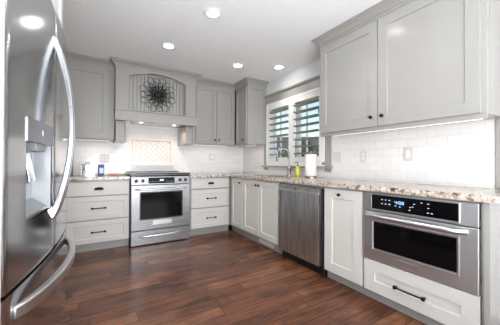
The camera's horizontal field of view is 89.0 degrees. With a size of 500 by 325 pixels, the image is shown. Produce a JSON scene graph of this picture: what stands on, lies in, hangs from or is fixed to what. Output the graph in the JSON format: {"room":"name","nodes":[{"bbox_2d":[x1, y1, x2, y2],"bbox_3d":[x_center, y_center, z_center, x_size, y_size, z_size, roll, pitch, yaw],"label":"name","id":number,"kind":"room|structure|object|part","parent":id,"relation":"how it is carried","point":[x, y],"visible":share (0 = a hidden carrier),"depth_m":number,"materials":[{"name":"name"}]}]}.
{"room":"kitchen","nodes":[
{"label":"kitchen","id":0,"kind":"room"},
{"bbox_2d":[67,124,242,175],"bbox_3d":[-1.629,-0.114,4.007,3.750,2.430,0.128,0,0,-32],"label":"wall","id":1,"kind":"structure","parent":0,"point":[193,159],"depth_m":4.02,"materials":[{"name":"white tile"}]},
{"bbox_2d":[67,52,114,140],"bbox_3d":[-2.430,-0.822,3.201,1.271,1.028,0.424,0,0,-32],"label":"upper cabinet","id":2,"kind":"object","parent":1,"relation":"attached to","point":[92,78],"visible":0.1,"depth_m":3.27,"materials":[{"name":"grey wood"}]},
{"bbox_2d":[67,138,108,140],"bbox_3d":[-2.162,-0.295,3.378,0.520,0.013,0.030,0,0,-32],"label":"light","id":3,"kind":"object","parent":2,"relation":"attached to","point":[67,138],"visible":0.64,"depth_m":3.39,"materials":[{"name":"white plastic"}]},
{"bbox_3d":[-2.339,-1.295,3.059,1.271,0.084,0.082,0,0,-32],"label":"crown molding","id":4,"kind":"part","parent":2,"relation":"part of","materials":[{"name":"grey wood"}]},
{"bbox_2d":[100,154,108,162],"bbox_3d":[-2.083,-0.055,3.647,0.118,0.118,0.009,0,0,-32],"label":"wall outlet","id":5,"kind":"object","parent":1,"relation":"attached to","point":[103,157],"visible":1,"depth_m":3.64,"materials":[{"name":"white plastic"}]},
{"bbox_2d":[131,138,172,165],"bbox_3d":[-1.512,-0.153,3.975,0.615,0.411,0.050,0,0,-32],"label":"tile panel","id":6,"kind":"object","parent":1,"relation":"attached to","point":[145,152],"visible":1,"depth_m":3.98,"materials":[{"name":"white tile"}]},
{"bbox_2d":[109,56,201,145],"bbox_3d":[-1.394,-0.802,3.760,1.216,1.052,0.559,0,0,-32],"label":"range hood","id":7,"kind":"object","parent":1,"relation":"attached to","point":[129,108],"visible":0.93,"depth_m":3.59,"materials":[{"name":"grey painted wood"}]},
{"bbox_3d":[-1.303,-1.287,3.619,1.216,0.084,0.220,0,0,-32],"label":"crown molding","id":8,"kind":"part","parent":7,"relation":"part of","materials":[{"name":"grey wood"}]},
{"bbox_2d":[139,77,175,111],"bbox_3d":[-1.316,-0.966,3.648,0.501,0.501,0.063,0,0,-32],"label":"medallion","id":9,"kind":"object","parent":7,"relation":"hanging from","point":[158,94],"visible":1,"depth_m":3.63,"materials":[{"name":"black metal"}]},
{"bbox_2d":[209,153,214,160],"bbox_3d":[-0.670,-0.091,4.517,0.118,0.125,0.009,0,0,-32],"label":"light switch","id":10,"kind":"object","parent":1,"relation":"attached to","point":[211,156],"visible":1,"depth_m":4.51,"materials":[{"name":"white plastic"}]},
{"bbox_2d":[194,77,235,145],"bbox_3d":[-0.639,-0.807,4.304,0.775,1.028,0.424,0,0,-32],"label":"upper cabinet","id":11,"kind":"object","parent":1,"relation":"attached to","point":[215,100],"visible":0.91,"depth_m":4.16,"materials":[{"name":"grey wood"}]},
{"bbox_3d":[-0.700,-0.756,4.088,0.345,0.912,0.020,0,0,-32],"label":"door","id":12,"kind":"part","parent":11,"relation":"part of","materials":[{"name":"grey wood"}]},
{"bbox_3d":[-0.547,-1.280,4.162,0.775,0.084,0.082,0,0,-32],"label":"crown molding","id":13,"kind":"part","parent":11,"relation":"part of","materials":[{"name":"grey wood"}]},
{"bbox_3d":[-0.408,-0.754,4.268,0.329,0.912,0.020,0,0,-32],"label":"door","id":14,"kind":"part","parent":11,"relation":"part of","materials":[{"name":"grey wood"}]},
{"bbox_2d":[62,0,381,83],"bbox_3d":[0.096,-1.371,1.222,3.750,0.060,6.750,0,0,-32],"label":"ceiling","id":15,"kind":"structure","parent":0,"point":[259,35],"depth_m":2.58,"materials":[{"name":"white paint"}]},
{"bbox_2d":[161,43,175,49],"bbox_3d":[-0.932,-1.330,2.920,0.168,0.007,0.168,0,0,-32],"label":"recessed light","id":16,"kind":"object","parent":15,"relation":"in","point":[169,46],"visible":1,"depth_m":2.92,"materials":[{"name":"white"}]},
{"bbox_2d":[203,7,221,18],"bbox_3d":[-0.332,-1.332,2.280,0.168,0.007,0.168,0,0,-32],"label":"recessed light","id":17,"kind":"object","parent":15,"relation":"in","point":[212,13],"visible":1,"depth_m":2.27,"materials":[{"name":"white"}]},
{"bbox_2d":[232,63,243,67],"bbox_3d":[-0.168,-1.323,3.490,0.168,0.007,0.168,0,0,-32],"label":"recessed light","id":18,"kind":"object","parent":15,"relation":"in","point":[235,65],"visible":1,"depth_m":3.48,"materials":[{"name":"white"}]},
{"bbox_2d":[273,65,284,69],"bbox_3d":[0.402,-1.320,3.537,0.168,0.007,0.168,0,0,-32],"label":"recessed light","id":19,"kind":"object","parent":15,"relation":"in","point":[278,67],"visible":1,"depth_m":3.54,"materials":[{"name":"white plastic"}]},
{"bbox_2d":[65,225,426,324],"bbox_3d":[0.086,1.119,1.205,3.750,0.060,6.750,0,0,-32],"label":"floor","id":20,"kind":"structure","parent":0,"point":[229,277],"depth_m":2.16,"materials":[{"name":"brown wood"}]},
{"bbox_2d":[0,0,62,281],"bbox_3d":[-1.266,-0.133,0.900,0.866,2.428,1.170,0,0,-32],"label":"refrigerator surround","id":21,"kind":"object","parent":20,"relation":"on","point":[58,4],"visible":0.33,"depth_m":0.63,"materials":[{"name":"white"}]},
{"bbox_3d":[-0.973,-0.135,0.405,0.846,2.428,0.020,0,0,-32],"label":"panel","id":22,"kind":"part","parent":21,"relation":"part of","materials":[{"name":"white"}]},
{"bbox_3d":[-1.050,-1.050,1.368,0.020,0.550,0.557,0,0,-32],"label":"door","id":23,"kind":"part","parent":21,"relation":"part of","materials":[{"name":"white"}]},
{"bbox_2d":[0,0,75,324],"bbox_3d":[-1.134,0.188,1.028,0.704,1.790,0.950,0,0,-27],"label":"refrigerator","id":24,"kind":"object","parent":20,"relation":"on","point":[37,161],"visible":1,"depth_m":0.93,"materials":[{"name":"grey metal"}]},
{"bbox_3d":[-0.810,-0.152,0.926,0.073,1.070,0.472,0,0,-27],"label":"door","id":25,"kind":"part","parent":24,"relation":"part of","materials":[{"name":"silver metal"}]},
{"bbox_3d":[-0.922,0.695,1.133,0.073,0.598,0.950,0,0,-27],"label":"freezer drawer","id":26,"kind":"part","parent":24,"relation":"part of","materials":[{"name":"silver metal"}]},
{"bbox_3d":[-0.827,-0.112,0.970,0.070,0.081,0.285,0,0,-27],"label":"dispenser control panel","id":27,"kind":"part","parent":24,"relation":"part of","materials":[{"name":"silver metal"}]},
{"bbox_3d":[-0.872,0.463,1.165,0.097,0.040,0.844,0,0,-27],"label":"handle","id":28,"kind":"part","parent":24,"relation":"part of","materials":[{"name":"silver metal"}]},
{"bbox_3d":[-1.028,-0.150,1.352,0.073,1.070,0.472,0,0,-27],"label":"door","id":29,"kind":"part","parent":24,"relation":"part of","materials":[{"name":"silver metal"}]},
{"bbox_3d":[-0.849,-0.155,1.155,0.086,0.816,0.026,0,0,-27],"label":"handle","id":30,"kind":"part","parent":24,"relation":"part of","materials":[{"name":"silver metal"}]},
{"bbox_3d":[-0.871,-0.155,1.197,0.086,0.816,0.026,0,0,-27],"label":"handle","id":31,"kind":"part","parent":24,"relation":"part of","materials":[{"name":"silver metal"}]},
{"bbox_2d":[66,179,129,253],"bbox_3d":[-1.996,0.658,3.349,0.687,0.874,0.616,0,0,-32],"label":"base cabinet","id":32,"kind":"object","parent":20,"relation":"on","point":[97,211],"visible":0.96,"depth_m":3.12,"materials":[{"name":"grey wood"}]},
{"bbox_3d":[-1.856,0.850,3.127,0.655,0.266,0.020,0,0,-32],"label":"drawer","id":33,"kind":"part","parent":32,"relation":"part of","materials":[{"name":"grey wood"}]},
{"bbox_3d":[-1.855,0.560,3.129,0.655,0.276,0.020,0,0,-32],"label":"drawer","id":34,"kind":"part","parent":32,"relation":"part of","materials":[{"name":"grey wood"}]},
{"bbox_3d":[-1.854,0.324,3.131,0.655,0.162,0.020,0,0,-32],"label":"drawer","id":35,"kind":"part","parent":32,"relation":"part of","materials":[{"name":"grey wood"}]},
{"bbox_2d":[125,171,189,246],"bbox_3d":[-1.340,0.621,3.696,0.787,0.960,0.693,0,0,-32],"label":"range","id":36,"kind":"object","parent":20,"relation":"on","point":[159,201],"visible":0.99,"depth_m":3.44,"materials":[{"name":"grey metal"}]},
{"bbox_3d":[-1.512,0.146,3.982,0.779,0.008,0.028,0,0,-32],"label":"trim","id":37,"kind":"part","parent":36,"relation":"part of","materials":[{"name":"grey metal"}]},
{"bbox_2d":[125,171,189,176],"bbox_3d":[-1.358,0.174,3.731,0.787,0.051,0.618,0,0,-32],"label":"cooktop","id":38,"kind":"object","parent":36,"relation":"in","point":[132,173],"depth_m":3.56,"materials":[{"name":"grey metal"}]},
{"bbox_3d":[-1.210,0.998,3.479,0.767,0.180,0.045,0,0,-32],"label":"drawer","id":39,"kind":"part","parent":36,"relation":"part of","materials":[{"name":"silver metal"}]},
{"bbox_3d":[-1.194,0.971,3.435,0.533,0.022,0.062,0,0,-32],"label":"handle","id":40,"kind":"part","parent":36,"relation":"part of","materials":[{"name":"silver metal"}]},
{"bbox_3d":[-1.208,0.602,3.481,0.767,0.585,0.049,0,0,-32],"label":"door","id":41,"kind":"part","parent":36,"relation":"part of","materials":[{"name":"silver metal"}]},
{"bbox_3d":[-1.208,0.247,3.487,0.771,0.105,0.042,0,0,-32],"label":"control panel","id":42,"kind":"part","parent":36,"relation":"part of","materials":[{"name":"silver metal"}]},
{"bbox_3d":[-1.178,0.357,3.436,0.686,0.024,0.078,0,0,-32],"label":"handle","id":43,"kind":"part","parent":36,"relation":"part of","materials":[{"name":"silver metal"}]},
{"bbox_3d":[-1.194,0.577,3.458,0.565,0.367,0.003,0,0,-32],"label":"window trim","id":44,"kind":"part","parent":36,"relation":"part of","materials":[{"name":"silver"}]},
{"bbox_3d":[-1.190,0.809,3.461,0.250,0.056,0.002,0,0,-32],"label":"name plate","id":45,"kind":"part","parent":36,"relation":"part of","materials":[{"name":"silver metal"}]},
{"bbox_2d":[189,177,229,235],"bbox_3d":[-0.739,0.669,4.123,0.671,0.874,0.616,0,0,-32],"label":"base cabinet","id":46,"kind":"object","parent":20,"relation":"on","point":[209,196],"visible":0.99,"depth_m":3.89,"materials":[{"name":"grey wood"}]},
{"bbox_3d":[-0.606,0.842,3.897,0.610,0.285,0.020,0,0,-32],"label":"drawer","id":47,"kind":"part","parent":46,"relation":"part of","materials":[{"name":"grey wood"}]},
{"bbox_3d":[-0.605,0.547,3.899,0.610,0.265,0.020,0,0,-32],"label":"drawer","id":48,"kind":"part","parent":46,"relation":"part of","materials":[{"name":"grey wood"}]},
{"bbox_3d":[-0.604,0.319,3.900,0.610,0.152,0.020,0,0,-32],"label":"drawer","id":49,"kind":"part","parent":46,"relation":"part of","materials":[{"name":"grey wood"}]},
{"bbox_2d":[230,177,246,236],"bbox_3d":[-0.138,0.672,4.278,0.613,0.874,0.983,0,0,-32],"label":"base cabinet","id":50,"kind":"object","parent":20,"relation":"on","point":[236,184],"visible":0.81,"depth_m":3.88,"materials":[{"name":"grey wood"}]},
{"bbox_3d":[-0.198,0.613,3.873,0.020,0.737,0.331,0,0,-32],"label":"door","id":51,"kind":"part","parent":50,"relation":"part of","materials":[{"name":"grey wood"}]},
{"bbox_2d":[189,173,499,202],"bbox_3d":[0.321,0.207,2.934,1.232,0.038,3.741,0,0,-32],"label":"countertop","id":52,"kind":"structure","parent":50,"relation":"on","point":[490,195],"depth_m":2.01,"materials":[{"name":"stone"}]},
{"bbox_2d":[276,148,293,175],"bbox_3d":[0.496,-0.005,3.588,0.254,0.396,0.097,0,0,17],"label":"gooseneck faucet","id":53,"kind":"object","parent":52,"relation":"on","point":[289,170],"visible":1,"depth_m":3.58,"materials":[{"name":"silver metal"}]},
{"bbox_3d":[0.466,-0.055,3.591,0.191,0.296,0.022,0,0,-1],"label":"spout","id":54,"kind":"part","parent":53,"relation":"part of","materials":[{"name":"silver metal"}]},
{"bbox_2d":[295,162,299,176],"bbox_3d":[0.634,0.094,3.385,0.069,0.196,0.065,0,0,-32],"label":"soap bottle","id":55,"kind":"object","parent":52,"relation":"on","point":[297,169],"visible":1,"depth_m":3.36,"materials":[{"name":"yellow plastic"}]},
{"bbox_2d":[304,151,316,177],"bbox_3d":[0.758,0.026,3.180,0.156,0.330,0.156,0,0,-32],"label":"paper towel roll","id":56,"kind":"object","parent":52,"relation":"on","point":[310,159],"visible":1,"depth_m":3.12,"materials":[{"name":"white paper"}]},
{"bbox_2d":[243,178,281,253],"bbox_3d":[0.344,0.669,3.495,0.613,0.874,0.855,0,0,-32],"label":"base cabinet","id":57,"kind":"object","parent":20,"relation":"on","point":[260,197],"visible":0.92,"depth_m":3.30,"materials":[{"name":"grey wood"}]},
{"bbox_3d":[0.008,0.611,3.539,0.020,0.737,0.404,0,0,-32],"label":"door","id":58,"kind":"part","parent":57,"relation":"part of","materials":[{"name":"grey wood"}]},
{"bbox_2d":[259,238,273,248],"bbox_3d":[0.210,1.050,3.325,0.014,0.068,0.320,0,0,-32],"label":"vent","id":59,"kind":"object","parent":57,"relation":"attached to","point":[261,241],"depth_m":3.31,"materials":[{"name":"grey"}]},
{"bbox_3d":[0.228,0.610,3.182,0.020,0.737,0.421,0,0,-32],"label":"door","id":60,"kind":"part","parent":57,"relation":"part of","materials":[{"name":"grey wood"}]},
{"bbox_2d":[278,182,324,277],"bbox_3d":[0.742,0.669,2.841,0.581,0.868,0.658,0,0,-32],"label":"dishwasher","id":61,"kind":"object","parent":20,"relation":"on","point":[300,206],"visible":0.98,"depth_m":2.63,"materials":[{"name":"grey metal"}]},
{"bbox_3d":[0.554,1.057,2.738,0.015,0.089,0.632,0,0,-32],"label":"toe panel","id":62,"kind":"part","parent":61,"relation":"part of","materials":[{"name":"black"}]},
{"bbox_2d":[324,186,367,295],"bbox_3d":[1.033,0.664,2.377,0.613,0.874,0.423,0,0,-32],"label":"base cabinet","id":63,"kind":"object","parent":20,"relation":"on","point":[343,207],"visible":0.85,"depth_m":2.21,"materials":[{"name":"grey wood"}]},
{"bbox_2d":[364,190,499,324],"bbox_3d":[1.345,0.661,1.867,0.616,0.874,0.771,0,0,-32],"label":"base cabinet","id":64,"kind":"object","parent":20,"relation":"on","point":[425,300],"visible":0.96,"depth_m":1.57,"materials":[{"name":"grey wood"}]},
{"bbox_3d":[1.083,0.891,1.736,0.036,0.024,0.205,0,0,-32],"label":"handle","id":65,"kind":"part","parent":64,"relation":"part of","materials":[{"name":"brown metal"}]},
{"bbox_2d":[363,192,481,295],"bbox_3d":[1.306,0.495,1.865,0.627,0.516,0.719,0,0,-32],"label":"oven","id":66,"kind":"object","parent":64,"relation":"in","point":[439,240],"visible":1,"depth_m":1.65,"materials":[{"name":"grey metal"}]},
{"bbox_3d":[1.086,0.708,1.743,0.002,0.022,0.110,0,0,-32],"label":"name plate","id":67,"kind":"part","parent":66,"relation":"part of","materials":[{"name":"silver metal"}]},
{"bbox_3d":[1.088,0.558,1.738,0.005,0.235,0.558,0,0,-32],"label":"window trim","id":68,"kind":"part","parent":66,"relation":"part of","materials":[{"name":"silver metal"}]},
{"bbox_3d":[1.068,0.406,1.729,0.078,0.035,0.651,0,0,-32],"label":"handle","id":69,"kind":"part","parent":66,"relation":"part of","materials":[{"name":"silver metal"}]},
{"bbox_3d":[1.110,0.304,1.745,0.027,0.136,0.719,0,0,-32],"label":"control panel","id":70,"kind":"part","parent":66,"relation":"part of","materials":[{"name":"silver metal"}]},
{"bbox_3d":[1.112,0.883,1.742,0.020,0.243,0.717,0,0,-32],"label":"drawer","id":71,"kind":"part","parent":64,"relation":"part of","materials":[{"name":"grey wood"}]},
{"bbox_3d":[-2.598,0.653,2.980,0.715,0.874,0.613,0,0,-32],"label":"base cabinet","id":72,"kind":"object","parent":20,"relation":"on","visible":0},
{"bbox_2d":[70,175,129,180],"bbox_3d":[-2.300,0.199,3.165,1.409,0.038,0.599,0,0,-32],"label":"countertop","id":73,"kind":"structure","parent":72,"relation":"on","point":[77,177],"depth_m":3.17,"materials":[{"name":"stone"}]},
{"bbox_2d":[81,162,94,175],"bbox_3d":[-2.177,0.090,3.415,0.156,0.182,0.096,0,0,-32],"label":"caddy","id":74,"kind":"object","parent":73,"relation":"on","point":[90,172],"visible":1,"depth_m":3.41,"materials":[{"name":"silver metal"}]},
{"bbox_2d":[98,165,103,175],"bbox_3d":[-2.047,0.107,3.500,0.070,0.150,0.046,1,-1,-40],"label":"package","id":75,"kind":"object","parent":73,"relation":"on","point":[100,167],"visible":0.95,"depth_m":3.48,"materials":[{"name":"blue"}]},
{"bbox_2d":[243,58,499,188],"bbox_3d":[1.660,-0.114,2.091,0.158,2.430,6.600,0,0,-32],"label":"wall","id":76,"kind":"structure","parent":0,"point":[458,154],"depth_m":2.28,"materials":[{"name":"white"}]},
{"bbox_2d":[228,77,268,146],"bbox_3d":[-0.091,-0.804,4.402,0.424,1.028,0.830,0,0,-32],"label":"upper cabinet","id":77,"kind":"object","parent":76,"relation":"attached to","point":[250,93],"visible":0.94,"depth_m":4.14,"materials":[{"name":"grey wood"}]},
{"bbox_3d":[-0.141,-0.753,4.193,0.020,0.912,0.333,0,0,-32],"label":"door","id":78,"kind":"part","parent":77,"relation":"part of","materials":[{"name":"grey wood"}]},
{"bbox_3d":[0.001,-1.277,4.259,0.424,0.084,0.487,0,0,-32],"label":"crown molding","id":79,"kind":"part","parent":77,"relation":"part of","materials":[{"name":"grey wood"}]},
{"bbox_3d":[0.115,-0.763,4.133,0.353,0.945,0.015,0,0,-32],"label":"panel","id":80,"kind":"part","parent":77,"relation":"part of","materials":[{"name":"grey wood"}]},
{"bbox_2d":[262,74,332,171],"bbox_3d":[0.660,-0.484,3.679,0.200,1.215,1.470,0,0,-32],"label":"window","id":81,"kind":"structure","parent":76,"relation":"in","point":[312,84],"depth_m":3.69,"materials":[{"name":"grey wood"}]},
{"bbox_2d":[267,99,290,162],"bbox_3d":[0.448,-0.453,3.904,0.083,0.915,0.581,0,0,-32],"label":"plantation shutter","id":82,"kind":"object","parent":81,"relation":"attached to","point":[287,102],"visible":0.8,"depth_m":3.90,"materials":[{"name":"white wood"}]},
{"bbox_3d":[0.663,-0.445,3.693,0.180,0.994,1.230,0,0,-32],"label":"frame","id":83,"kind":"part","parent":81,"relation":"part of","materials":[{"name":"white wood"}]},
{"bbox_3d":[0.712,-0.454,3.723,0.035,0.915,1.170,0,0,-32],"label":"sash","id":84,"kind":"part","parent":81,"relation":"part of","materials":[{"name":"white wood"}]},
{"bbox_3d":[0.594,0.065,3.636,0.050,0.026,1.450,0,0,-32],"label":"sill","id":85,"kind":"part","parent":81,"relation":"part of","materials":[{"name":"grey"}]},
{"bbox_2d":[291,89,321,161],"bbox_3d":[0.755,-0.456,3.406,0.083,0.915,0.581,0,0,-32],"label":"plantation shutter","id":86,"kind":"object","parent":81,"relation":"attached to","point":[316,93],"visible":0.79,"depth_m":3.42,"materials":[{"name":"white wood"}]},
{"bbox_2d":[333,152,340,161],"bbox_3d":[1.018,-0.060,2.976,0.006,0.118,0.118,0,0,-32],"label":"wall outlet","id":87,"kind":"object","parent":76,"relation":"attached to","point":[336,155],"visible":1,"depth_m":2.97,"materials":[{"name":"white plastic"}]},
{"bbox_2d":[360,150,366,161],"bbox_3d":[1.195,-0.061,2.686,0.009,0.125,0.082,0,0,-32],"label":"wall outlet","id":88,"kind":"object","parent":76,"relation":"attached to","point":[363,154],"visible":1,"depth_m":2.68,"materials":[{"name":"white plastic"}]},
{"bbox_2d":[243,119,495,187],"bbox_3d":[0.807,-0.080,3.332,0.008,0.546,3.577,0,0,-32],"label":"tile backsplash","id":89,"kind":"structure","parent":76,"relation":"attached to","point":[458,154],"depth_m":2.23,"materials":[{"name":"white tile"}]},
{"bbox_2d":[311,0,499,136],"bbox_3d":[1.239,-0.801,2.243,0.424,1.054,1.502,0,0,-32],"label":"upper cabinet","id":90,"kind":"object","parent":76,"relation":"attached to","point":[393,64],"visible":1,"depth_m":1.96,"materials":[{"name":"grey wood"}]},
{"bbox_3d":[0.927,-0.765,2.458,0.020,0.913,0.644,0,0,-32],"label":"door","id":91,"kind":"part","parent":90,"relation":"part of","materials":[{"name":"grey wood"}]},
{"bbox_3d":[1.240,-1.286,2.246,0.424,0.084,1.502,0,0,-32],"label":"crown molding","id":92,"kind":"part","parent":90,"relation":"part of","materials":[{"name":"grey wood"}]},
{"bbox_3d":[1.124,-0.290,2.170,0.020,0.030,1.362,0,0,-32],"label":"light rail","id":93,"kind":"part","parent":90,"relation":"part of","materials":[{"name":"grey wood"}]},
{"bbox_2d":[335,118,483,135],"bbox_3d":[1.244,-0.293,2.251,0.030,0.013,1.250,0,0,-32],"label":"light","id":94,"kind":"object","parent":90,"relation":"attached to","point":[482,118],"visible":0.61,"depth_m":2.06,"materials":[{"name":"white plastic"}]},
{"bbox_3d":[1.276,-0.767,1.891,0.020,0.913,0.676,0,0,-32],"label":"door","id":95,"kind":"part","parent":90,"relation":"part of","materials":[{"name":"grey wood"}]},
{"bbox_3d":[1.631,-0.774,1.682,0.264,0.935,0.004,0,0,-32],"label":"panel","id":96,"kind":"part","parent":90,"relation":"part of","materials":[{"name":"grey wood"}]},
{"bbox_2d":[403,147,412,160],"bbox_3d":[1.431,-0.073,2.303,0.009,0.125,0.082,0,0,-32],"label":"light switch","id":97,"kind":"object","parent":76,"relation":"attached to","point":[407,151],"visible":1,"depth_m":2.30,"materials":[{"name":"white plastic"}]},
{"bbox_2d":[495,119,499,187],"bbox_3d":[1.790,-0.576,1.734,0.018,1.510,0.172,0,0,-32],"label":"trim","id":98,"kind":"structure","parent":76,"relation":"attached to","point":[497,121],"depth_m":1.79,"materials":[{"name":"grey"}]},
{"label":"outside","id":99,"kind":"structure","parent":0,"visible":0},
{"bbox_3d":[30.396,2.141,41.272,89.800,0.100,150.000,0,0,-32],"label":"ground","id":100,"kind":"structure","parent":99,"visible":0},
{"bbox_2d":[277,137,318,157],"bbox_3d":[6.145,-0.276,24.233,10.800,4.300,7.000,0,0,8],"label":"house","id":101,"kind":"structure","parent":100,"relation":"on","point":[316,141],"depth_m":23.02,"materials":[{"name":"grey"}]},
{"bbox_2d":[282,140,318,156],"bbox_3d":[2.904,0.258,14.243,2.299,3.079,2.283,0,0,-32],"label":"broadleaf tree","id":102,"kind":"object","parent":100,"relation":"on","point":[303,149],"visible":0.15,"depth_m":13.84,"materials":[{"name":"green plant"}]}
]}

